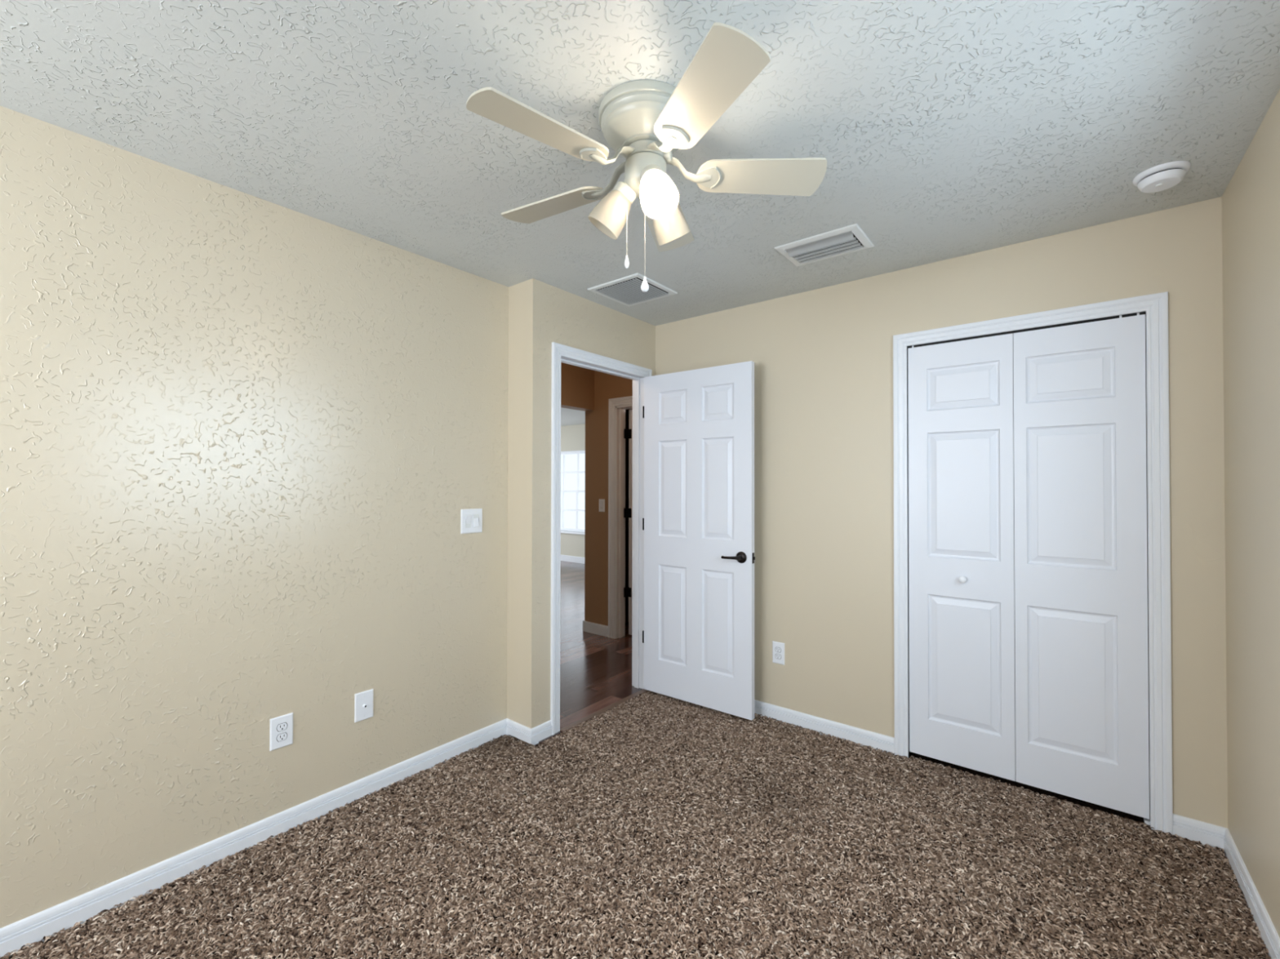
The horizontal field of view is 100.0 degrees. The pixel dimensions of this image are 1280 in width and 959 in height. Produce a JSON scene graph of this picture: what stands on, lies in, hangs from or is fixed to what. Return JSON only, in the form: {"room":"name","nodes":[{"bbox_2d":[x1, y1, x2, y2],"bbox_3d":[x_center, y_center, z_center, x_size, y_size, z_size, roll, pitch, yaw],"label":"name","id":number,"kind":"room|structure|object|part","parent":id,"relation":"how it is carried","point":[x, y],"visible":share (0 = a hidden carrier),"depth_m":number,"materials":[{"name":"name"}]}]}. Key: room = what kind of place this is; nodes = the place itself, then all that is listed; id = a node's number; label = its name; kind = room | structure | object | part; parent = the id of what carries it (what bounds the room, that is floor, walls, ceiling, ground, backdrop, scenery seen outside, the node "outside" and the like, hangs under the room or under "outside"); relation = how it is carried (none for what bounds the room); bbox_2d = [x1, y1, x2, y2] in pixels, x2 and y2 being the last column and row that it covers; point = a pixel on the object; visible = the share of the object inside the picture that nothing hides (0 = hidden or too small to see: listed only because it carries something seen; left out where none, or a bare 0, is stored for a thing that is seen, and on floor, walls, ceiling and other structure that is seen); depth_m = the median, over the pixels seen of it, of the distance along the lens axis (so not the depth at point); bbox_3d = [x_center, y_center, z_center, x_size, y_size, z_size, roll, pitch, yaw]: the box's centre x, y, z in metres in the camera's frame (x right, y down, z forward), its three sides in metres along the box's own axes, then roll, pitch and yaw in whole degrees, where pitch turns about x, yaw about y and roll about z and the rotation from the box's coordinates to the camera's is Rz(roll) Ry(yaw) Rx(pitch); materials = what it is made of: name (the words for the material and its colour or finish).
{"room":"empty bedroom","nodes":[
{"label":"empty bedroom","id":0,"kind":"room"},
{"bbox_2d":[0,106,559,928],"bbox_3d":[-1.789,0.192,1.533,0.313,2.540,3.922,0,-1,38],"label":"wall","id":1,"kind":"structure","parent":0,"point":[246,439],"depth_m":1.96,"materials":[{"name":"beige paint"}]},
{"bbox_2d":[0,718,506,958],"bbox_3d":[-1.844,1.331,1.518,0.014,0.086,3.610,0,-1,38],"label":"baseboard","id":2,"kind":"structure","parent":1,"relation":"attached to","point":[32,929],"depth_m":1.92,"materials":[{"name":"white paint"}]},
{"bbox_2d":[269,712,293,751],"bbox_3d":[-1.395,0.983,2.092,0.009,0.122,0.078,0,-1,38],"label":"wall outlet","id":3,"kind":"object","parent":1,"relation":"attached to","point":[281,733],"visible":1,"depth_m":2.09,"materials":[{"name":"white plastic"}]},
{"bbox_2d":[276,732,287,742],"bbox_3d":[-1.393,1.002,2.090,0.001,0.029,0.037,0,-1,38],"label":"socket","id":4,"kind":"object","parent":3,"relation":"attached to","point":[281,736],"depth_m":2.09,"materials":[{"name":"white plastic"}]},
{"bbox_2d":[276,722,287,732],"bbox_3d":[-1.393,0.963,2.091,0.001,0.029,0.037,0,-1,38],"label":"socket","id":5,"kind":"object","parent":3,"relation":"attached to","point":[281,726],"depth_m":2.09,"materials":[{"name":"white plastic"}]},
{"bbox_2d":[354,688,373,723],"bbox_3d":[-1.196,0.985,2.335,0.016,0.122,0.078,0,-1,38],"label":"cable plate","id":6,"kind":"object","parent":1,"relation":"attached to","point":[363,701],"visible":1,"depth_m":2.33,"materials":[{"name":"white plastic"}]},
{"bbox_2d":[460,508,482,533],"bbox_3d":[-0.863,0.214,2.764,0.013,0.124,0.126,0,-1,38],"label":"light switch","id":7,"kind":"object","parent":1,"relation":"attached to","point":[471,520],"visible":1,"depth_m":2.76,"materials":[{"name":"white plastic"}]},
{"bbox_3d":[-0.878,0.213,2.746,0.001,0.068,0.034,0,-1,38],"label":"switch frame","id":8,"kind":"part","parent":7,"relation":"part of","materials":[{"name":"white plastic"}]},
{"bbox_3d":[-0.849,0.214,2.783,0.001,0.068,0.034,0,-1,38],"label":"switch frame","id":9,"kind":"part","parent":7,"relation":"part of","materials":[{"name":"white plastic"}]},
{"bbox_2d":[506,718,531,744],"bbox_3d":[-0.647,1.347,2.863,0.216,0.086,0.014,0,-1,38],"label":"baseboard","id":10,"kind":"structure","parent":1,"relation":"attached to","point":[520,731],"depth_m":2.86,"materials":[{"name":"white paint"}]},
{"bbox_2d":[550,342,652,735],"bbox_3d":[-0.242,0.323,3.299,0.120,2.136,0.887,0,-1,38],"label":"door frame","id":11,"kind":"structure","parent":1,"relation":"attached to","point":[560,353],"depth_m":3.27,"materials":[{"name":"white paint"}]},
{"bbox_2d":[560,688,648,733],"bbox_3d":[-0.193,1.385,3.248,0.038,0.009,0.762,0,-1,38],"label":"trim","id":12,"kind":"structure","parent":1,"relation":"attached to","point":[586,718],"depth_m":3.20,"materials":[{"name":"brown wood"}]},
{"bbox_2d":[530,720,551,745],"bbox_3d":[-0.526,1.347,2.853,0.014,0.086,0.147,0,-1,38],"label":"baseboard","id":13,"kind":"structure","parent":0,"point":[544,731],"depth_m":2.85,"materials":[{"name":"white paint"}]},
{"bbox_2d":[560,423,585,557],"bbox_3d":[-0.602,0.269,9.053,5.200,2.550,0.120,0,-1,38],"label":"wall","id":14,"kind":"structure","parent":0,"point":[572,437],"depth_m":9.44,"materials":[{"name":"beige paint"}]},
{"bbox_2d":[560,555,584,564],"bbox_3d":[-0.646,1.393,8.989,5.200,0.109,0.014,0,-1,38],"label":"baseboard","id":15,"kind":"structure","parent":14,"relation":"attached to","point":[563,557],"depth_m":9.40,"materials":[{"name":"white paint"}]},
{"bbox_2d":[560,530,584,534],"bbox_3d":[-1.279,0.933,9.486,1.185,0.030,0.070,0,-1,38],"label":"trim","id":16,"kind":"structure","parent":14,"relation":"attached to","point":[562,531],"depth_m":9.37,"materials":[{"name":"white paint"}]},
{"bbox_2d":[560,449,585,532],"bbox_3d":[-1.237,0.206,9.545,1.085,1.425,0.070,0,-1,38],"label":"window","id":17,"kind":"structure","parent":14,"relation":"in","point":[578,472],"depth_m":9.48,"materials":[{"name":"white paint"}]},
{"bbox_3d":[-1.245,0.538,9.532,1.025,0.700,0.024,0,-1,38],"label":"sash","id":18,"kind":"part","parent":17,"relation":"part of","materials":[{"name":"white paint"}]},
{"bbox_3d":[-1.227,-0.126,9.561,1.025,0.700,0.024,0,-1,38],"label":"sash","id":19,"kind":"part","parent":17,"relation":"part of","materials":[{"name":"white paint"}]},
{"bbox_2d":[560,362,594,411],"bbox_3d":[-1.517,-0.858,3.633,0.117,0.414,3.390,0,-1,38],"label":"wall","id":20,"kind":"structure","parent":0,"point":[577,383],"depth_m":4.75,"materials":[{"name":"brown paint"}]},
{"bbox_2d":[560,288,655,376],"bbox_3d":[-0.192,0.214,3.368,0.091,2.540,0.937,0,-1,38],"label":"wall","id":21,"kind":"structure","parent":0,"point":[585,325],"depth_m":3.28,"materials":[{"name":"beige paint"}]},
{"bbox_2d":[584,370,632,626],"bbox_3d":[0.046,0.223,4.617,1.330,2.550,0.115,0,-1,38],"label":"wall","id":22,"kind":"structure","parent":0,"point":[606,386],"depth_m":4.88,"materials":[{"name":"brown paint"}]},
{"bbox_2d":[582,620,608,637],"bbox_3d":[-0.372,1.357,4.917,0.316,0.096,0.113,0,-1,38],"label":"baseboard","id":23,"kind":"structure","parent":22,"relation":"attached to","point":[588,627],"depth_m":4.87,"materials":[{"name":"white paint"}]},
{"bbox_2d":[599,498,604,511],"bbox_3d":[-0.347,0.235,4.847,0.070,0.115,0.013,0,-1,38],"label":"light switch","id":24,"kind":"object","parent":22,"relation":"attached to","point":[602,502],"visible":1,"depth_m":4.84,"materials":[{"name":"white plastic"}]},
{"bbox_2d":[608,395,632,639],"bbox_3d":[0.105,0.340,4.559,0.887,2.123,0.134,0,-1,38],"label":"trim","id":25,"kind":"structure","parent":22,"relation":"attached to","point":[617,406],"depth_m":4.76,"materials":[{"name":"white paint"}]},
{"bbox_2d":[625,408,631,622],"bbox_3d":[0.543,0.230,5.244,1.330,2.550,1.485,0,-1,38],"label":"wall","id":26,"kind":"structure","parent":0,"point":[627,410],"depth_m":5.30,"materials":[{"name":"brown paint"}]},
{"bbox_2d":[623,409,632,635],"bbox_3d":[0.125,0.384,5.065,0.058,2.014,0.740,0,-1,42],"label":"door","id":27,"kind":"structure","parent":26,"relation":"in","point":[628,513],"depth_m":4.81,"materials":[{"name":"white paint"}]},
{"bbox_2d":[625,408,632,622],"bbox_3d":[-2.647,0.238,6.476,5.400,2.550,6.660,0,-1,38],"label":"wall","id":28,"kind":"structure","parent":0,"point":[628,409],"depth_m":5.31,"materials":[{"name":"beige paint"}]},
{"bbox_2d":[8,560,1267,958],"bbox_3d":[-1.710,1.446,4.537,9.465,0.096,8.710,0,-1,38],"label":"floor","id":29,"kind":"structure","parent":0,"point":[1094,806],"depth_m":2.24,"materials":[{"name":"brown carpet"}]},
{"bbox_2d":[0,690,1271,958],"bbox_3d":[-0.066,1.367,1.464,2.846,0.020,3.679,0,-1,38],"label":"carpet","id":30,"kind":"structure","parent":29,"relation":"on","point":[36,950],"depth_m":1.89,"materials":[{"name":"brown carpet"}]},
{"bbox_2d":[0,0,1279,426],"bbox_3d":[-1.704,-1.078,4.550,9.485,0.135,8.730,0,-1,38],"label":"ceiling","id":31,"kind":"structure","parent":0,"point":[944,130],"depth_m":1.57,"materials":[{"name":"white paint"}]},
{"bbox_2d":[587,272,677,306],"bbox_3d":[-0.039,-1.054,3.013,0.359,0.012,0.359,0,-1,38],"label":"ceiling vent","id":32,"kind":"object","parent":31,"relation":"in","point":[626,291],"visible":0.93,"depth_m":2.99,"materials":[{"name":"white metal"}]},
{"bbox_2d":[466,22,826,292],"bbox_3d":[-0.007,-0.814,1.584,1.004,0.522,1.014,0,-1,38],"label":"ceiling fan","id":33,"kind":"object","parent":31,"relation":"hanging from","point":[645,122],"visible":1,"depth_m":1.48,"materials":[{"name":"white metal"}]},
{"bbox_3d":[-0.245,-0.890,1.367,0.377,0.006,0.142,1,11,-39],"label":"blade","id":34,"kind":"part","parent":33,"relation":"part of","materials":[{"name":"beige wood"}]},
{"bbox_3d":[-0.276,-0.893,1.750,0.377,0.006,0.142,0,12,30],"label":"blade","id":35,"kind":"part","parent":33,"relation":"part of","materials":[{"name":"beige wood"}]},
{"bbox_3d":[-0.095,-0.791,1.602,0.127,0.136,0.110,0,-1,38],"label":"lamp shade","id":36,"kind":"part","parent":33,"relation":"part of","materials":[{"name":"white glass"}]},
{"bbox_2d":[613,179,636,204],"bbox_3d":[-0.043,-0.858,1.594,0.075,0.075,0.071,0,-1,38],"label":"socket","id":37,"kind":"object","parent":33,"relation":"attached to","point":[624,192],"depth_m":1.57,"materials":[{"name":"grey ceramic"}]},
{"bbox_3d":[-0.038,-0.792,1.583,0.003,0.270,0.002,0,-1,38],"label":"pull chain","id":38,"kind":"part","parent":33,"relation":"part of","materials":[{"name":"silver metal"}]},
{"bbox_3d":[0.015,-0.717,1.579,0.003,0.248,0.002,0,-1,38],"label":"pull chain","id":39,"kind":"part","parent":33,"relation":"part of","materials":[{"name":"silver metal"}]},
{"bbox_2d":[640,164,662,181],"bbox_3d":[0.033,-0.859,1.521,0.074,0.075,0.071,0,-1,38],"label":"socket","id":40,"kind":"object","parent":33,"relation":"attached to","point":[645,169],"depth_m":1.50,"materials":[{"name":"grey ceramic"}]},
{"bbox_3d":[0.043,-0.809,1.486,0.063,0.075,0.058,0,-1,38],"label":"light bulb","id":41,"kind":"part","parent":33,"relation":"part of","materials":[{"name":"beige glass"}]},
{"bbox_3d":[0.047,-0.792,1.469,0.124,0.136,0.115,0,-1,38],"label":"lamp shade","id":42,"kind":"part","parent":33,"relation":"part of","materials":[{"name":"white glass"}]},
{"bbox_3d":[0.079,-0.940,1.561,0.029,0.031,0.031,0,-1,18],"label":"hub knob","id":43,"kind":"part","parent":33,"relation":"part of","materials":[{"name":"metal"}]},
{"bbox_3d":[0.099,-0.907,1.910,0.142,0.006,0.377,-13,-4,14],"label":"blade","id":44,"kind":"part","parent":33,"relation":"part of","materials":[{"name":"beige"}]},
{"bbox_3d":[0.094,-0.790,1.659,0.105,0.136,0.130,0,-1,38],"label":"lamp shade","id":45,"kind":"part","parent":33,"relation":"part of","materials":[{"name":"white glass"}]},
{"bbox_3d":[0.147,-0.903,1.269,0.142,0.006,0.377,14,-6,-22],"label":"blade","id":46,"kind":"part","parent":33,"relation":"part of","materials":[{"name":"beige wood"}]},
{"bbox_3d":[0.355,-0.895,1.589,0.377,0.006,0.142,0,-13,-1],"label":"blade","id":47,"kind":"part","parent":33,"relation":"part of","materials":[{"name":"white wood"}]},
{"bbox_2d":[773,223,874,266],"bbox_3d":[0.841,-1.051,2.453,0.366,0.026,0.264,0,-1,38],"label":"ceiling vent","id":48,"kind":"object","parent":31,"relation":"in","point":[851,238],"visible":1,"depth_m":2.42,"materials":[{"name":"white metal"}]},
{"bbox_2d":[1132,160,1191,192],"bbox_3d":[1.818,-1.044,1.875,0.147,0.048,0.147,0,-1,38],"label":"smoke detector","id":49,"kind":"object","parent":31,"relation":"attached to","point":[1163,176],"visible":1,"depth_m":1.84,"materials":[{"name":"white plastic"}]},
{"bbox_2d":[642,360,755,720],"bbox_3d":[0.323,0.344,3.268,0.787,2.033,0.089,0,-1,38],"label":"door","id":50,"kind":"structure","parent":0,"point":[698,522],"depth_m":3.24,"materials":[{"name":"white paint"}]},
{"bbox_3d":[0.516,0.447,3.075,0.111,0.021,0.021,0,-1,38],"label":"lever","id":51,"kind":"part","parent":50,"relation":"part of","materials":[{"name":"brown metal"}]},
{"bbox_3d":[0.647,0.447,3.051,0.011,0.060,0.023,0,-1,38],"label":"latch plate","id":52,"kind":"part","parent":50,"relation":"part of","materials":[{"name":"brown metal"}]},
{"bbox_2d":[655,196,1227,830],"bbox_3d":[1.205,0.211,2.864,2.824,2.540,0.110,0,-1,38],"label":"wall","id":53,"kind":"structure","parent":0,"point":[822,357],"depth_m":2.76,"materials":[{"name":"beige paint"}]},
{"bbox_2d":[772,640,784,665],"bbox_3d":[0.798,1.002,3.101,0.074,0.124,0.009,0,-1,38],"label":"wall outlet","id":54,"kind":"object","parent":53,"relation":"attached to","point":[778,648],"visible":1,"depth_m":3.10,"materials":[{"name":"white plastic"}]},
{"bbox_2d":[774,653,781,659],"bbox_3d":[0.797,1.021,3.099,0.037,0.029,0.001,0,-1,38],"label":"socket","id":55,"kind":"object","parent":54,"relation":"attached to","point":[777,656],"depth_m":3.10,"materials":[{"name":"white plastic"}]},
{"bbox_2d":[774,647,781,653],"bbox_3d":[0.797,0.982,3.100,0.037,0.029,0.001,0,-1,38],"label":"socket","id":56,"kind":"object","parent":54,"relation":"attached to","point":[777,650],"depth_m":3.10,"materials":[{"name":"white plastic"}]},
{"bbox_2d":[754,699,894,753],"bbox_3d":[0.691,1.353,3.179,1.514,0.086,0.014,0,-1,38],"label":"baseboard","id":57,"kind":"structure","parent":53,"relation":"attached to","point":[858,735],"depth_m":2.92,"materials":[{"name":"white paint"}]},
{"bbox_2d":[907,314,1149,819],"bbox_3d":[1.684,0.346,2.414,0.870,2.013,0.060,0,-1,38],"label":"door","id":58,"kind":"structure","parent":53,"relation":"in","point":[1059,459],"depth_m":2.37,"materials":[{"name":"white paint"}]},
{"bbox_3d":[1.516,0.470,2.527,0.033,0.033,0.030,0,-1,38],"label":"knob","id":59,"kind":"part","parent":58,"relation":"part of","materials":[{"name":"white plastic"}]},
{"bbox_2d":[893,291,1173,835],"bbox_3d":[1.711,0.328,2.450,1.001,2.122,0.127,0,-1,38],"label":"trim","id":60,"kind":"structure","parent":53,"relation":"attached to","point":[1154,306],"depth_m":2.13,"materials":[{"name":"white paint"}]},
{"bbox_2d":[1173,813,1226,850],"bbox_3d":[2.127,1.343,2.040,0.148,0.086,0.014,0,-1,38],"label":"baseboard","id":61,"kind":"structure","parent":53,"relation":"attached to","point":[1213,835],"depth_m":2.04,"materials":[{"name":"white paint"}]},
{"bbox_2d":[1222,88,1279,937],"bbox_3d":[0.739,0.181,0.094,0.110,2.540,4.809,0,-1,38],"label":"wall","id":62,"kind":"structure","parent":0,"point":[1251,201],"depth_m":1.70,"materials":[{"name":"beige paint"}]},
{"bbox_2d":[1223,828,1279,958],"bbox_3d":[0.726,1.321,0.167,0.014,0.086,4.689,0,-1,38],"label":"baseboard","id":63,"kind":"structure","parent":62,"relation":"attached to","point":[1268,934],"depth_m":1.70,"materials":[{"name":"white paint"}]}
]}

